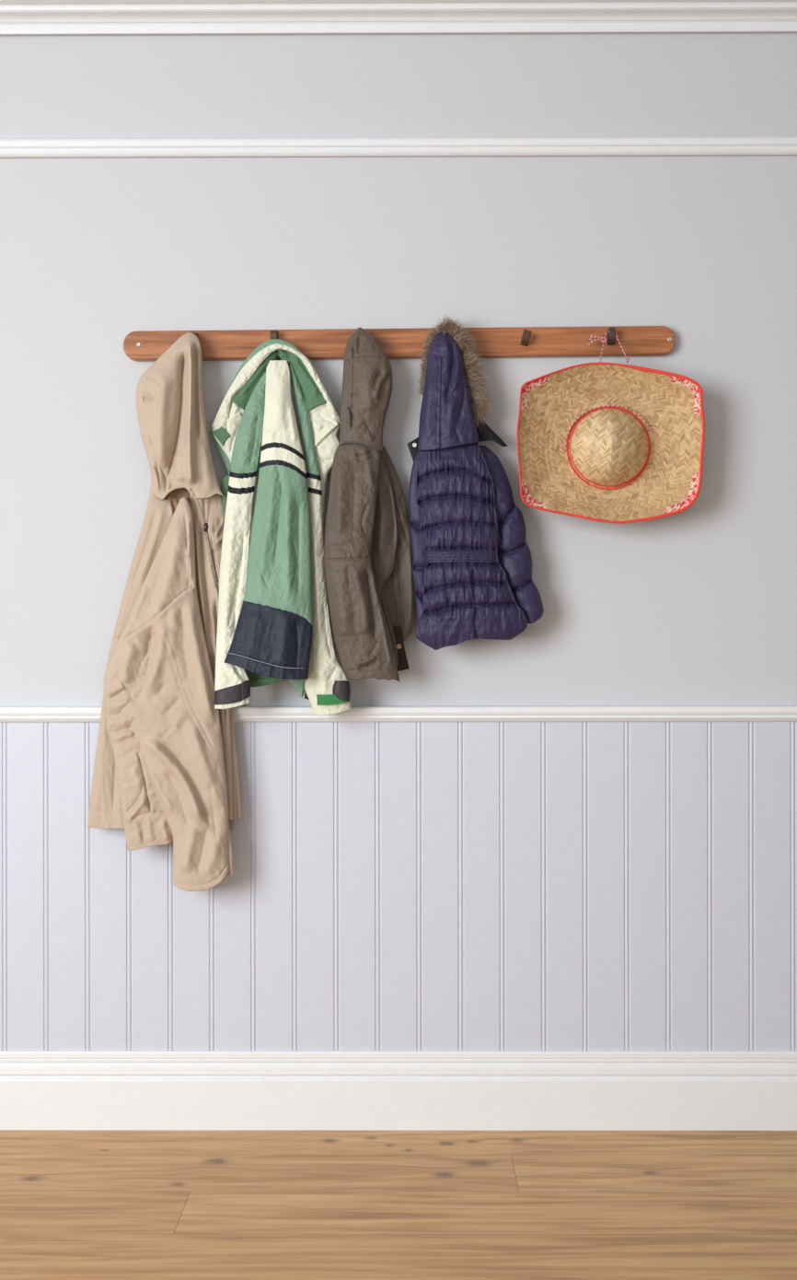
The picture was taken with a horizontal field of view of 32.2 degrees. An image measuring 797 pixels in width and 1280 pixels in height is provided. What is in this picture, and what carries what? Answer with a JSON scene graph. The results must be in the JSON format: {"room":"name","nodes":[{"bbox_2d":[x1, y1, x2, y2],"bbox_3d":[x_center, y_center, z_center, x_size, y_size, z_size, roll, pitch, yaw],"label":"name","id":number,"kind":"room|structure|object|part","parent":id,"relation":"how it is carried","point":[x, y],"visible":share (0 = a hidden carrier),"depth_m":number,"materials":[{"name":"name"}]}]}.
{"room":"entrance hallway","nodes":[
{"label":"entrance hallway","id":0,"kind":"room"},
{"bbox_2d":[0,31,796,1050],"bbox_3d":[0.000,-0.201,3.044,5.600,2.515,0.111,0,0,0],"label":"wall","id":1,"kind":"structure","parent":0,"point":[697,605],"depth_m":3.00,"materials":[{"name":"paint"}]},
{"bbox_2d":[0,1050,796,1130],"bbox_3d":[0.001,0.973,2.988,5.600,0.169,0.023,0,0,0],"label":"baseboard","id":2,"kind":"structure","parent":1,"relation":"attached to","point":[413,1090],"depth_m":2.98,"materials":[{"name":"paint"}]},
{"bbox_2d":[0,0,796,34],"bbox_3d":[-0.002,-1.385,2.920,5.600,0.146,0.160,0,0,0],"label":"trim","id":3,"kind":"structure","parent":1,"relation":"attached to","point":[17,17],"depth_m":2.97,"materials":[{"name":"paint"}]},
{"bbox_2d":[0,136,796,157],"bbox_3d":[-0.002,-1.070,2.989,5.600,0.044,0.023,0,0,0],"label":"trim","id":4,"kind":"structure","parent":1,"relation":"attached to","point":[546,145],"depth_m":2.98,"materials":[{"name":"paint"}]},
{"bbox_2d":[0,705,796,722],"bbox_3d":[0.000,0.161,2.984,5.600,0.035,0.032,0,0,0],"label":"trim","id":5,"kind":"structure","parent":1,"relation":"attached to","point":[400,713],"depth_m":2.97,"materials":[{"name":"paint"}]},
{"bbox_2d":[123,325,675,361],"bbox_3d":[0.001,-0.641,2.977,1.192,0.070,0.046,0,0,0],"label":"coat rack","id":6,"kind":"object","parent":1,"relation":"attached to","point":[635,341],"visible":0.73,"depth_m":2.98,"materials":[{"name":"brown wood"}]},
{"bbox_2d":[87,332,241,891],"bbox_3d":[-0.503,-0.062,2.933,0.329,1.191,0.107,0,0,4],"label":"raincoat","id":7,"kind":"object","parent":6,"relation":"hanging from","point":[166,770],"visible":0.92,"depth_m":2.91,"materials":[{"name":"beige fabric"}]},
{"bbox_3d":[-0.501,0.042,2.959,0.329,0.743,0.047,0,0,0],"label":"panel","id":8,"kind":"part","parent":7,"relation":"part of","materials":[{"name":"beige fabric"}]},
{"bbox_2d":[136,332,223,500],"bbox_3d":[-0.464,-0.477,2.918,0.187,0.362,0.080,0,0,0],"label":"hood","id":9,"kind":"object","parent":7,"relation":"attached to","point":[170,406],"depth_m":2.91,"materials":[{"name":"beige fabric"}]},
{"bbox_3d":[-0.405,0.030,2.945,0.104,0.709,0.036,0,0,0],"label":"panel","id":10,"kind":"part","parent":7,"relation":"part of","materials":[{"name":"beige fabric"}]},
{"bbox_2d":[209,338,350,715],"bbox_3d":[-0.254,-0.241,2.905,0.306,0.803,0.124,0,0,0],"label":"jacket","id":11,"kind":"object","parent":6,"relation":"hanging from","point":[273,622],"visible":0.99,"depth_m":2.90,"materials":[{"name":"green fabric"}]},
{"bbox_2d":[211,338,339,445],"bbox_3d":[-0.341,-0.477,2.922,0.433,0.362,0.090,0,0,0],"label":"hood","id":12,"kind":"object","parent":11,"relation":"attached to","point":[257,408],"depth_m":2.94,"materials":[{"name":"white fabric"}]},
{"bbox_2d":[324,327,416,681],"bbox_3d":[-0.059,-0.290,2.924,0.194,0.755,0.125,0,0,0],"label":"jacket","id":13,"kind":"object","parent":6,"relation":"hanging from","point":[368,563],"visible":1,"depth_m":2.90,"materials":[{"name":"fabric"}]},
{"bbox_3d":[-0.070,-0.183,2.972,0.167,0.485,0.030,0,0,0],"label":"panel","id":14,"kind":"part","parent":13,"relation":"part of","materials":[{"name":"fabric"}]},
{"bbox_2d":[339,327,392,451],"bbox_3d":[-0.069,-0.533,2.923,0.113,0.270,0.056,0,0,0],"label":"hood","id":15,"kind":"object","parent":13,"relation":"attached to","point":[366,390],"depth_m":2.91,"materials":[{"name":"fabric"}]},
{"bbox_3d":[-0.033,-0.175,2.937,0.065,0.473,0.032,0,0,0],"label":"panel","id":16,"kind":"part","parent":13,"relation":"part of","materials":[{"name":"fabric"}]},
{"bbox_2d":[407,314,544,650],"bbox_3d":[0.164,-0.337,2.925,0.290,0.717,0.099,0,0,0],"label":"coat","id":17,"kind":"object","parent":6,"relation":"hanging from","point":[472,568],"visible":1,"depth_m":2.90,"materials":[{"name":"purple fabric"}]},
{"bbox_3d":[0.078,-0.598,2.946,0.085,0.164,0.048,0,0,24],"label":"fur trim","id":18,"kind":"part","parent":17,"relation":"part of","materials":[{"name":"brown fur"}]},
{"bbox_2d":[418,331,479,450],"bbox_3d":[0.106,-0.532,2.918,0.130,0.267,0.066,0,0,0],"label":"hood","id":19,"kind":"object","parent":17,"relation":"attached to","point":[448,420],"depth_m":2.90,"materials":[{"name":"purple fabric"}]},
{"bbox_3d":[0.139,-0.567,2.933,0.138,0.256,0.084,0,0,0],"label":"fur trim","id":20,"kind":"part","parent":17,"relation":"part of","materials":[{"name":"brown fur"}]},
{"bbox_2d":[516,330,705,523],"bbox_3d":[0.446,-0.455,2.917,0.394,0.419,0.103,0,0,0],"label":"sombrero","id":21,"kind":"object","parent":6,"relation":"hanging from","point":[601,441],"visible":1,"depth_m":2.93,"materials":[{"name":"beige wicker"}]},
{"bbox_3d":[0.446,-0.450,2.948,0.195,0.102,0.004,0,0,0],"label":"chin cord","id":22,"kind":"part","parent":21,"relation":"part of","materials":[{"name":"red fabric"}]},
{"bbox_3d":[0.449,-0.411,2.952,0.180,0.180,0.003,0,0,0],"label":"crown cord","id":23,"kind":"part","parent":21,"relation":"part of","materials":[{"name":"red fabric"}]},
{"bbox_3d":[0.452,-0.413,2.911,0.170,0.167,0.093,0,0,0],"label":"crown","id":24,"kind":"part","parent":21,"relation":"part of","materials":[{"name":"wicker"}]},
{"bbox_3d":[0.451,-0.412,2.950,0.172,0.172,0.003,0,0,0],"label":"crown cord","id":25,"kind":"part","parent":21,"relation":"part of","materials":[{"name":"red fabric"}]},
{"bbox_3d":[0.456,-0.625,2.947,0.060,0.080,0.045,0,0,0],"label":"hanging cord","id":26,"kind":"part","parent":21,"relation":"part of","materials":[{"name":"fabric"}]},
{"bbox_2d":[0,1129,796,1279],"bbox_3d":[-0.008,1.097,1.250,5.600,0.080,3.700,0,0,0],"label":"floor","id":27,"kind":"structure","parent":0,"point":[75,1204],"depth_m":2.57,"materials":[{"name":"brown wood"}]}
]}

